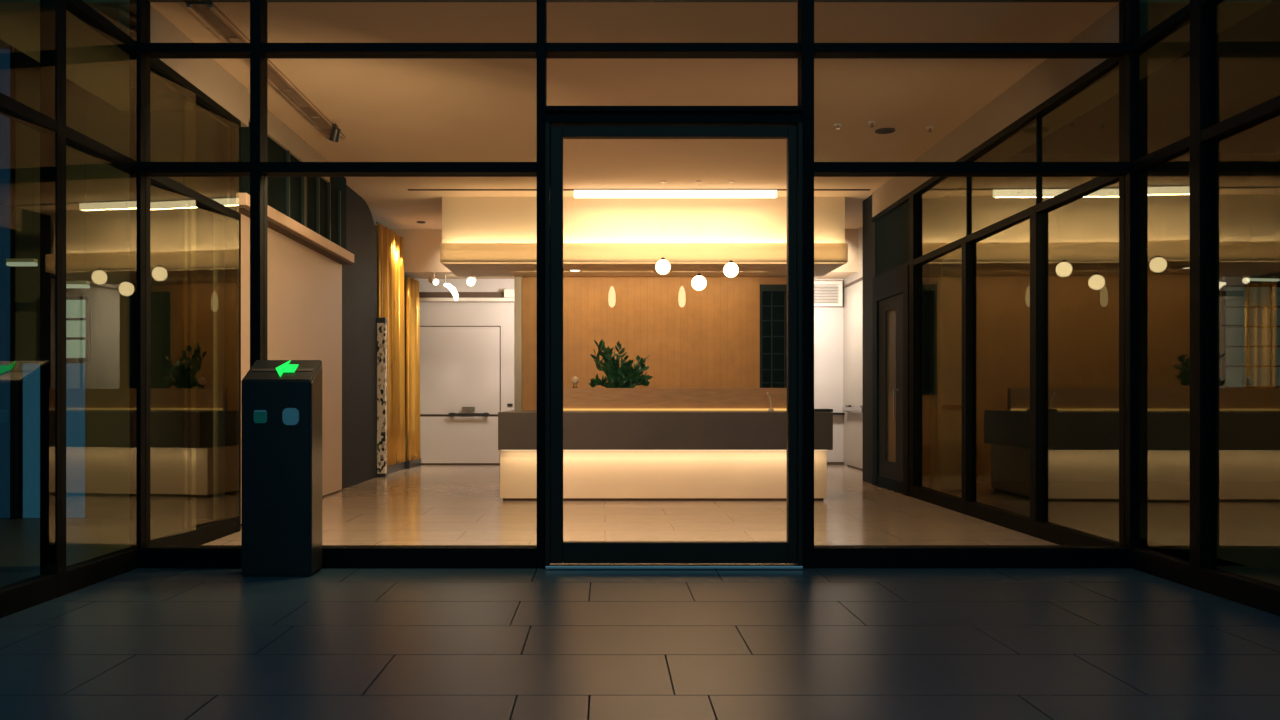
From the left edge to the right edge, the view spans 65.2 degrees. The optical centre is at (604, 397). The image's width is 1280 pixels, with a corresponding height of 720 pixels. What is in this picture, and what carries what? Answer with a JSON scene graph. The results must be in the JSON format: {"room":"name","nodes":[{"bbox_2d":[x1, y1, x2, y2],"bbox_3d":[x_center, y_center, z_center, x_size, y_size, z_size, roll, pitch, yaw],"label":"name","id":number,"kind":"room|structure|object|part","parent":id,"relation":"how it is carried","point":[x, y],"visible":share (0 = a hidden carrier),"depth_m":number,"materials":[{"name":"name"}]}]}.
{"room":"building entrance","nodes":[
{"label":"building entrance","id":0,"kind":"room"},
{"bbox_2d":[0,39,9,46],"bbox_3d":[-5.380,-3.450,5.550,4.240,0.200,8.100,0,0,0],"label":"ceiling","id":1,"kind":"structure","parent":0,"point":[2,43],"depth_m":9.48,"materials":[{"name":"black"}]},
{"bbox_2d":[6,259,37,265],"bbox_3d":[-5.014,-2.243,8.600,0.240,2.215,0.060,0,0,0],"label":"linear pendant","id":2,"kind":"object","parent":1,"relation":"hanging from","point":[9,262],"visible":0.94,"depth_m":8.57,"materials":[{"name":"white metal"}]},
{"bbox_2d":[6,262,37,265],"bbox_3d":[-5.014,-1.150,8.600,0.240,0.030,0.060,0,0,0],"label":"diffuser","id":3,"kind":"object","parent":2,"relation":"attached to","point":[7,263],"depth_m":8.57,"materials":[{"name":"white plastic"}]},
{"bbox_2d":[66,90,89,287],"bbox_3d":[-4.779,-2.170,9.000,0.260,2.360,0.060,0,0,0],"label":"linear pendant","id":4,"kind":"object","parent":1,"relation":"hanging from","point":[69,284],"visible":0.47,"depth_m":9.00,"materials":[{"name":"white metal"}]},
{"bbox_2d":[66,284,89,287],"bbox_3d":[-4.779,-1.005,9.000,0.260,0.030,0.060,0,0,0],"label":"diffuser","id":5,"kind":"object","parent":4,"relation":"attached to","point":[67,285],"depth_m":8.97,"materials":[{"name":"white plastic"}]},
{"bbox_2d":[16,49,229,518],"bbox_3d":[-4.460,-1.100,9.550,2.320,4.500,0.100,0,0,0],"label":"wall","id":6,"kind":"structure","parent":0,"point":[175,136],"depth_m":9.50,"materials":[{"name":"clear glass"}]},
{"bbox_2d":[0,45,22,518],"bbox_3d":[-6.550,-1.100,9.550,1.900,4.500,0.140,0,0,0],"label":"window","id":7,"kind":"structure","parent":6,"relation":"in","point":[4,51],"depth_m":9.54,"materials":[{"name":"clear glass"}]},
{"bbox_2d":[66,296,90,360],"bbox_3d":[-5.100,-0.655,9.475,0.440,0.610,0.050,0,0,0],"label":"window","id":8,"kind":"structure","parent":6,"relation":"in","point":[78,308],"depth_m":9.48,"materials":[{"name":"white glass"}]},
{"bbox_3d":[-5.100,-0.655,9.484,0.380,0.550,0.008,0,0,0],"label":"pane","id":9,"kind":"part","parent":8,"relation":"part of","materials":[{"name":"glass"}]},
{"bbox_2d":[119,2,329,181],"bbox_3d":[-3.252,-2.565,9.250,0.195,0.330,4.700,0,0,0],"label":"wall","id":10,"kind":"structure","parent":0,"point":[207,75],"depth_m":8.12,"materials":[{"name":"paint"}]},
{"bbox_2d":[330,177,345,196],"bbox_3d":[-3.250,-2.615,12.025,0.060,0.230,0.850,0,0,0],"label":"window","id":11,"kind":"structure","parent":10,"relation":"in","point":[339,183],"depth_m":12.13,"materials":[{"name":"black glass"}]},
{"bbox_2d":[213,193,353,519],"bbox_3d":[-3.254,-0.325,10.535,0.292,2.910,3.730,0,0,0],"label":"wall","id":12,"kind":"structure","parent":0,"point":[305,267],"depth_m":10.34,"materials":[{"name":"brown paint"}]},
{"bbox_2d":[236,122,345,248],"bbox_3d":[-3.230,-2.140,10.650,0.080,0.720,3.600,0,0,0],"label":"window","id":13,"kind":"structure","parent":12,"relation":"in","point":[312,202],"depth_m":10.60,"materials":[{"name":"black glass"}]},
{"bbox_2d":[0,0,1279,617],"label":"window","id":14,"kind":"structure","parent":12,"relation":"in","point":[892,230],"depth_m":6.75,"materials":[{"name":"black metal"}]},
{"bbox_2d":[545,106,803,569],"bbox_3d":[0.463,-0.405,6.780,1.730,3.110,0.200,0,0,0],"label":"door","id":15,"kind":"structure","parent":14,"relation":"attached to","point":[561,122],"depth_m":6.74,"materials":[{"name":"black metal"}]},
{"bbox_2d":[872,265,908,495],"bbox_3d":[3.585,-0.205,12.465,0.150,2.710,1.550,0,0,0],"label":"door","id":16,"kind":"structure","parent":14,"relation":"attached to","point":[890,291],"depth_m":12.49,"materials":[{"name":"brown wood"}]},
{"bbox_3d":[3.600,-0.155,12.505,0.020,1.910,0.450,0,0,0],"label":"glass panel","id":17,"kind":"part","parent":16,"relation":"part of","materials":[{"name":"clear glass"}]},
{"bbox_3d":[3.540,0.075,12.180,0.060,0.370,0.020,0,0,0],"label":"handle","id":18,"kind":"part","parent":16,"relation":"part of","materials":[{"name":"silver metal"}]},
{"bbox_2d":[338,185,376,490],"bbox_3d":[-3.430,-0.790,13.460,0.240,3.880,2.080,0,0,0],"label":"wall","id":19,"kind":"structure","parent":0,"point":[359,279],"depth_m":13.43,"materials":[{"name":"grey paint"}]},
{"bbox_2d":[588,587,590,719],"bbox_3d":[0.200,1.266,2.200,7.000,0.169,9.400,0,0,0],"label":"ground","id":20,"kind":"structure","parent":0,"point":[590,587],"depth_m":3.81,"materials":[{"name":"black tile"}]},
{"bbox_2d":[392,229,857,271],"bbox_3d":[0.000,-2.385,16.210,9.200,0.690,0.060,0,0,0],"label":"wall","id":21,"kind":"structure","parent":0,"point":[421,246],"depth_m":16.18,"materials":[{"name":"paint"}]},
{"bbox_2d":[375,222,404,473],"bbox_3d":[-3.327,-0.722,15.442,0.241,3.744,1.455,0,0,4],"label":"curtain","id":22,"kind":"object","parent":21,"relation":"hanging from","point":[390,246],"visible":0.69,"depth_m":15.46,"materials":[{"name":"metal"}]},
{"bbox_2d":[404,275,420,468],"bbox_3d":[-3.219,-0.422,16.630,0.240,3.144,0.821,0,0,0],"label":"curtain","id":23,"kind":"object","parent":21,"relation":"hanging from","point":[411,286],"visible":0.94,"depth_m":16.45,"materials":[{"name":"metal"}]},
{"bbox_2d":[414,279,842,461],"bbox_3d":[0.000,-0.450,17.300,9.200,3.200,0.200,0,0,0],"label":"wall","id":24,"kind":"structure","parent":0,"point":[828,321],"depth_m":17.20,"materials":[{"name":"white paint"}]},
{"bbox_2d":[419,326,500,464],"bbox_3d":[-2.528,-0.045,17.142,1.480,2.390,0.114,0,0,0],"label":"door","id":25,"kind":"structure","parent":24,"relation":"in","point":[460,366],"depth_m":17.16,"materials":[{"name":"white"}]},
{"bbox_2d":[419,292,503,297],"bbox_3d":[-2.980,-1.760,17.140,3.240,0.100,0.120,0,0,0],"label":"trim","id":26,"kind":"structure","parent":24,"relation":"attached to","point":[421,294],"depth_m":17.08,"materials":[{"name":"brown"}]},
{"bbox_2d":[419,298,513,301],"bbox_3d":[-2.980,-1.680,17.125,3.240,0.060,0.150,0,0,0],"label":"trim","id":27,"kind":"structure","parent":24,"relation":"attached to","point":[420,299],"depth_m":17.05,"materials":[{"name":"white metal"}]},
{"bbox_2d":[504,289,513,297],"bbox_3d":[-1.598,-1.780,17.040,0.238,0.140,0.080,0,0,0],"label":"trim","id":28,"kind":"structure","parent":24,"relation":"attached to","point":[508,293],"depth_m":17.00,"materials":[{"name":"white metal"}]},
{"bbox_2d":[814,281,842,306],"bbox_3d":[3.730,-1.785,17.140,0.660,0.430,0.100,0,0,0],"label":"air vent","id":29,"kind":"object","parent":24,"relation":"in","point":[839,303],"visible":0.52,"depth_m":17.09,"materials":[{"name":"white metal"}]},
{"bbox_2d":[814,287,837,302],"bbox_3d":[3.730,-1.768,17.160,0.540,0.275,0.040,0,0,0],"label":"grille","id":30,"kind":"object","parent":29,"relation":"attached to","point":[814,287],"depth_m":17.14,"materials":[{"name":"white metal"}]},
{"bbox_2d":[827,462,843,464],"bbox_3d":[3.500,1.125,17.175,1.200,0.050,0.050,0,0,0],"label":"trim","id":31,"kind":"structure","parent":24,"relation":"attached to","point":[828,463],"depth_m":17.15,"materials":[{"name":"brown"}]},
{"bbox_2d":[404,272,855,278],"bbox_3d":[0.000,-2.200,16.800,9.200,0.300,1.200,0,0,0],"label":"ceiling","id":32,"kind":"structure","parent":0,"point":[416,275],"depth_m":16.87,"materials":[{"name":"paint"}]},
{"bbox_2d":[428,272,438,285],"bbox_3d":[-2.797,-1.939,16.314,0.120,0.222,0.220,0,0,-35],"label":"spotlight","id":33,"kind":"object","parent":32,"relation":"hanging from","point":[431,279],"visible":1,"depth_m":16.25,"materials":[{"name":"white metal"}]},
{"bbox_2d":[444,275,458,300],"bbox_3d":[-2.568,-1.839,16.700,0.246,0.421,0.100,0,0,0],"label":"ceiling lamp","id":34,"kind":"object","parent":32,"relation":"attached to","point":[449,286],"visible":1,"depth_m":16.67,"materials":[{"name":"white metal"}]},
{"bbox_3d":[-2.568,-1.772,16.700,0.246,0.287,0.100,0,0,0],"label":"arm","id":35,"kind":"part","parent":34,"relation":"part of"},
{"bbox_2d":[466,277,475,286],"bbox_3d":[-2.185,-1.930,16.317,0.168,0.241,0.230,0,0,0],"label":"spotlight","id":36,"kind":"object","parent":32,"relation":"hanging from","point":[470,281],"visible":0.84,"depth_m":16.23,"materials":[{"name":"white metal"}]},
{"bbox_2d":[0,0,1271,228],"bbox_3d":[0.000,-2.880,11.550,9.200,0.300,9.300,0,0,0],"label":"ceiling","id":37,"kind":"structure","parent":0,"point":[386,110],"depth_m":8.54,"materials":[{"name":"paint"}]},
{"bbox_2d":[186,2,345,139],"bbox_3d":[-2.800,-2.712,8.675,0.180,0.034,3.550,0,0,0],"label":"track","id":38,"kind":"object","parent":37,"relation":"attached to","point":[207,13],"visible":0.87,"depth_m":8.38,"materials":[{"name":"brown"}]},
{"bbox_2d":[329,124,340,142],"bbox_3d":[-2.663,-2.606,9.860,0.100,0.175,0.138,0,0,-40],"label":"track spotlight","id":39,"kind":"object","parent":38,"relation":"attached to","point":[335,133],"visible":1,"depth_m":9.82,"materials":[{"name":"grey metal"}]},
{"bbox_2d":[408,189,573,190],"bbox_3d":[-1.493,-2.729,13.095,2.175,0.022,0.050,0,0,0],"label":"ceiling slot","id":40,"kind":"structure","parent":37,"relation":"attached to","point":[408,189],"depth_m":13.08,"materials":[{"name":"brown"}]},
{"bbox_2d":[440,197,847,276],"bbox_3d":[0.523,-2.275,14.200,5.467,0.910,1.600,0,0,0],"label":"ceiling soffit","id":41,"kind":"object","parent":37,"relation":"attached to","point":[482,236],"visible":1,"depth_m":13.57,"materials":[{"name":"paint"}]},
{"bbox_2d":[608,286,615,306],"bbox_3d":[0.103,-1.580,14.750,0.110,0.480,0.110,0,0,0],"label":"pendant","id":42,"kind":"object","parent":41,"relation":"hanging from","point":[611,297],"visible":1,"depth_m":14.71,"materials":[{"name":"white glass"}]},
{"bbox_2d":[678,286,685,306],"bbox_3d":[1.136,-1.580,14.750,0.110,0.480,0.110,0,0,0],"label":"pendant","id":43,"kind":"object","parent":41,"relation":"hanging from","point":[681,297],"visible":1,"depth_m":14.71,"materials":[{"name":"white glass"}]},
{"bbox_2d":[656,181,669,274],"bbox_3d":[0.731,-2.143,12.600,0.190,1.174,0.190,0,0,0],"label":"globe pendant","id":44,"kind":"object","parent":37,"relation":"hanging from","point":[662,266],"visible":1,"depth_m":12.54,"materials":[{"name":"white glass"}]},
{"bbox_3d":[0.731,-1.651,12.600,0.190,0.190,0.190,0,0,0],"label":"globe","id":45,"kind":"part","parent":44,"relation":"part of"},
{"bbox_2d":[574,189,776,197],"bbox_3d":[0.920,-2.675,13.080,2.649,0.110,0.070,0,0,0],"label":"ceiling light","id":46,"kind":"object","parent":37,"relation":"attached to","point":[578,193],"visible":1,"depth_m":13.04,"materials":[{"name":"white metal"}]},
{"bbox_2d":[692,181,705,290],"bbox_3d":[1.184,-2.042,12.600,0.190,1.376,0.190,0,0,0],"label":"globe pendant","id":47,"kind":"object","parent":37,"relation":"hanging from","point":[698,282],"visible":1,"depth_m":12.54,"materials":[{"name":"white glass"}]},
{"bbox_3d":[1.184,-1.449,12.600,0.190,0.190,0.190,0,0,0],"label":"globe","id":48,"kind":"part","parent":47,"relation":"part of"},
{"bbox_2d":[723,181,738,277],"bbox_3d":[1.588,-2.124,12.600,0.190,1.212,0.190,0,0,0],"label":"globe pendant","id":49,"kind":"object","parent":37,"relation":"hanging from","point":[731,269],"visible":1,"depth_m":12.54,"materials":[{"name":"white glass"}]},
{"bbox_3d":[1.588,-1.613,12.600,0.190,0.190,0.190,0,0,0],"label":"globe","id":50,"kind":"part","parent":49,"relation":"part of"},
{"bbox_2d":[777,189,870,190],"bbox_3d":[2.862,-2.729,13.095,1.218,0.022,0.050,0,0,0],"label":"ceiling slot","id":51,"kind":"structure","parent":37,"relation":"attached to","point":[777,189],"depth_m":13.07,"materials":[{"name":"brown"}]},
{"bbox_2d":[834,123,841,128],"bbox_3d":[2.321,-2.706,9.963,0.080,0.048,0.080,0,0,0],"label":"sprinkler","id":52,"kind":"object","parent":37,"relation":"attached to","point":[835,124],"visible":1,"depth_m":9.95,"materials":[{"name":"white metal"}]},
{"bbox_2d":[868,121,875,126],"bbox_3d":[2.641,-2.706,9.891,0.080,0.048,0.080,0,0,0],"label":"sprinkler","id":53,"kind":"object","parent":37,"relation":"attached to","point":[869,122],"visible":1,"depth_m":9.88,"materials":[{"name":"white metal"}]},
{"bbox_2d":[875,128,894,133],"bbox_3d":[2.856,-2.723,10.200,0.200,0.014,0.200,0,0,0],"label":"recessed light","id":54,"kind":"object","parent":37,"relation":"in","point":[881,130],"visible":1,"depth_m":10.18,"materials":[{"name":"brown metal"}]},
{"bbox_2d":[926,126,933,131],"bbox_3d":[3.274,-2.706,10.074,0.080,0.048,0.080,0,0,0],"label":"sprinkler","id":55,"kind":"object","parent":37,"relation":"attached to","point":[927,127],"visible":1,"depth_m":10.06,"materials":[{"name":"white metal"}]},
{"bbox_2d":[149,0,1124,1],"bbox_3d":[0.203,-3.390,6.871,6.750,1.320,0.058,0,0,0],"label":"wall","id":56,"kind":"structure","parent":0,"point":[149,0],"depth_m":6.87,"materials":[{"name":"black metal"}]},
{"bbox_2d":[0,465,1279,719],"bbox_3d":[1.250,1.250,7.982,17.500,0.200,18.836,0,0,0],"label":"floor","id":57,"kind":"structure","parent":0,"point":[139,643],"depth_m":5.03,"materials":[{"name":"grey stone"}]},
{"bbox_2d":[241,360,321,576],"bbox_3d":[-2.112,0.448,6.551,0.450,1.405,0.278,0,0,0],"label":"pedestal","id":58,"kind":"object","parent":57,"relation":"on","point":[281,400],"visible":1,"depth_m":6.42,"materials":[{"name":"metal"}]},
{"bbox_3d":[-2.114,1.147,6.555,0.426,0.006,0.250,0,0,0],"label":"plate","id":59,"kind":"part","parent":58,"relation":"part of","materials":[{"name":"black metal"}]},
{"bbox_3d":[-1.889,0.446,6.558,0.004,1.348,0.235,0,0,0],"label":"panel","id":60,"kind":"part","parent":58,"relation":"part of","materials":[{"name":"grey metal"}]},
{"bbox_2d":[377,317,387,476],"bbox_3d":[-3.250,-0.010,14.580,0.130,2.320,0.130,0,0,0],"label":"column","id":61,"kind":"structure","parent":57,"relation":"on","point":[381,321],"depth_m":14.52,"materials":[{"name":"multicoloured stone"}]},
{"bbox_2d":[498,388,832,500],"bbox_3d":[0.662,0.514,11.825,3.668,1.272,1.750,0,0,0],"label":"reception desk","id":62,"kind":"object","parent":57,"relation":"on","point":[620,444],"depth_m":11.11,"materials":[{"name":"brown stone"}]},
{"bbox_2d":[571,377,578,387],"bbox_3d":[-0.366,-0.193,12.200,0.096,0.140,0.096,0,0,0],"label":"round ornament","id":63,"kind":"object","parent":62,"relation":"on","point":[574,380],"visible":1,"depth_m":12.17,"materials":[{"name":"brown"}]},
{"bbox_2d":[588,339,652,387],"bbox_3d":[0.193,-0.297,12.499,0.807,0.897,0.355,0,0,-4],"label":"potted plant","id":64,"kind":"object","parent":62,"relation":"on","point":[625,376],"visible":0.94,"depth_m":12.44,"materials":[{"name":"green plant"}]},
{"bbox_3d":[0.176,-0.344,12.499,0.656,0.602,0.235,0,0,0],"label":"stem","id":65,"kind":"part","parent":64,"relation":"part of","materials":[{"name":"green plant"}]},
{"bbox_2d":[498,410,832,449],"bbox_3d":[0.662,0.361,11.825,3.668,0.417,1.750,0,0,0],"label":"countertop","id":66,"kind":"structure","parent":62,"relation":"on","point":[517,429],"depth_m":10.95,"materials":[{"name":"brown stone"}]},
{"bbox_2d":[814,409,832,411],"bbox_3d":[2.418,0.137,11.150,0.195,0.030,0.240,0,0,0],"label":"document tray","id":67,"kind":"object","parent":62,"relation":"on","point":[815,410],"visible":0.76,"depth_m":11.03,"materials":[{"name":"black"}]},
{"bbox_2d":[930,258,961,496],"bbox_3d":[3.973,-0.225,11.602,0.270,2.750,0.435,0,0,0],"label":"glass panel","id":68,"kind":"object","parent":57,"relation":"on","point":[945,273],"visible":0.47,"depth_m":11.40,"materials":[{"name":"clear glass"}]},
{"bbox_3d":[3.973,-0.760,11.409,0.260,1.660,0.019,0,0,0],"label":"door","id":69,"kind":"part","parent":68,"relation":"part of","materials":[{"name":"clear glass"}]},
{"bbox_3d":[3.973,0.590,11.409,0.260,0.880,0.019,0,0,0],"label":"door","id":70,"kind":"part","parent":68,"relation":"part of","materials":[{"name":"clear glass"}]},
{"bbox_3d":[3.973,0.110,11.402,0.260,0.060,0.034,0,0,0],"label":"handle rail","id":71,"kind":"part","parent":68,"relation":"part of","materials":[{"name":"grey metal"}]},
{"bbox_2d":[522,277,759,409],"bbox_3d":[0.540,-0.790,15.160,3.580,3.880,0.180,0,0,0],"label":"wall","id":72,"kind":"structure","parent":0,"point":[713,340],"depth_m":15.07,"materials":[{"name":"brown wood"}]},
{"bbox_2d":[514,277,521,409],"bbox_3d":[-1.305,-0.790,15.135,0.110,3.880,0.270,0,0,0],"label":"trim","id":73,"kind":"structure","parent":72,"relation":"attached to","point":[517,280],"depth_m":15.00,"materials":[{"name":"white paint"}]},
{"bbox_2d":[760,277,786,283],"bbox_3d":[2.640,-2.220,15.170,0.620,1.020,0.160,0,0,0],"label":"wall","id":74,"kind":"structure","parent":0,"point":[763,280],"depth_m":15.09,"materials":[{"name":"brown wood"}]},
{"bbox_2d":[843,227,862,465],"bbox_3d":[4.200,-0.790,15.550,0.200,3.880,3.300,0,0,0],"label":"wall","id":75,"kind":"structure","parent":0,"point":[857,287],"depth_m":16.98,"materials":[{"name":"white paint"}]},
{"bbox_2d":[842,290,862,470],"bbox_3d":[4.035,-0.275,16.125,0.120,2.850,1.430,0,0,0],"label":"door","id":76,"kind":"structure","parent":75,"relation":"in","point":[854,407],"depth_m":16.23,"materials":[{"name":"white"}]},
{"bbox_2d":[843,277,862,288],"bbox_3d":[4.095,-1.900,15.550,0.030,0.040,3.300,0,0,0],"label":"trim","id":77,"kind":"structure","parent":75,"relation":"attached to","point":[861,278],"depth_m":16.45,"materials":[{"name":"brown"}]},
{"bbox_2d":[863,195,875,483],"bbox_3d":[3.740,-0.790,13.575,0.320,3.880,0.650,0,0,0],"label":"wall column","id":78,"kind":"structure","parent":0,"point":[869,227],"depth_m":13.64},
{"bbox_2d":[872,2,1147,216],"bbox_3d":[3.652,-2.565,10.100,0.195,0.330,6.400,0,0,0],"label":"wall","id":79,"kind":"structure","parent":0,"point":[1051,76],"depth_m":8.68,"materials":[{"name":"paint"}]},
{"bbox_2d":[922,153,1279,481],"bbox_3d":[6.955,-1.100,13.750,6.090,4.500,0.100,0,0,0],"label":"wall","id":80,"kind":"structure","parent":0,"point":[1083,234],"depth_m":13.70,"materials":[{"name":"clear glass"}]},
{"bbox_2d":[1221,285,1279,387],"bbox_3d":[8.950,-0.839,13.675,1.010,1.410,0.050,0,0,0],"label":"window","id":81,"kind":"structure","parent":80,"relation":"in","point":[1250,314],"depth_m":13.68,"materials":[{"name":"clear glass"}]},
{"bbox_2d":[1019,0,1279,152],"bbox_3d":[6.830,-3.450,7.600,6.340,0.200,12.200,0,0,0],"label":"ceiling","id":82,"kind":"structure","parent":0,"point":[1248,51],"depth_m":11.26,"materials":[{"name":"paint"}]},
{"bbox_2d":[1246,276,1279,280],"bbox_3d":[8.750,-2.453,13.300,0.450,1.794,0.060,0,0,-8],"label":"linear pendant","id":83,"kind":"object","parent":82,"relation":"hanging from","point":[1248,278],"visible":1,"depth_m":13.27,"materials":[{"name":"white metal"}]},
{"bbox_2d":[1246,278,1279,280],"bbox_3d":[8.750,-1.571,13.300,0.450,0.030,0.060,0,0,-8],"label":"diffuser","id":84,"kind":"object","parent":83,"relation":"attached to","point":[1247,279],"depth_m":13.27,"materials":[{"name":"white plastic"}]},
{"bbox_3d":[2.640,0.550,15.170,0.620,1.200,0.160,0,0,0],"label":"wall","id":85,"kind":"structure","parent":0,"visible":0},
{"bbox_2d":[760,284,786,387],"bbox_3d":[2.640,-0.880,15.100,0.620,1.660,0.080,0,0,0],"label":"window","id":86,"kind":"structure","parent":85,"relation":"in","point":[773,297],"depth_m":15.11,"materials":[{"name":"grey glass"}]}
]}

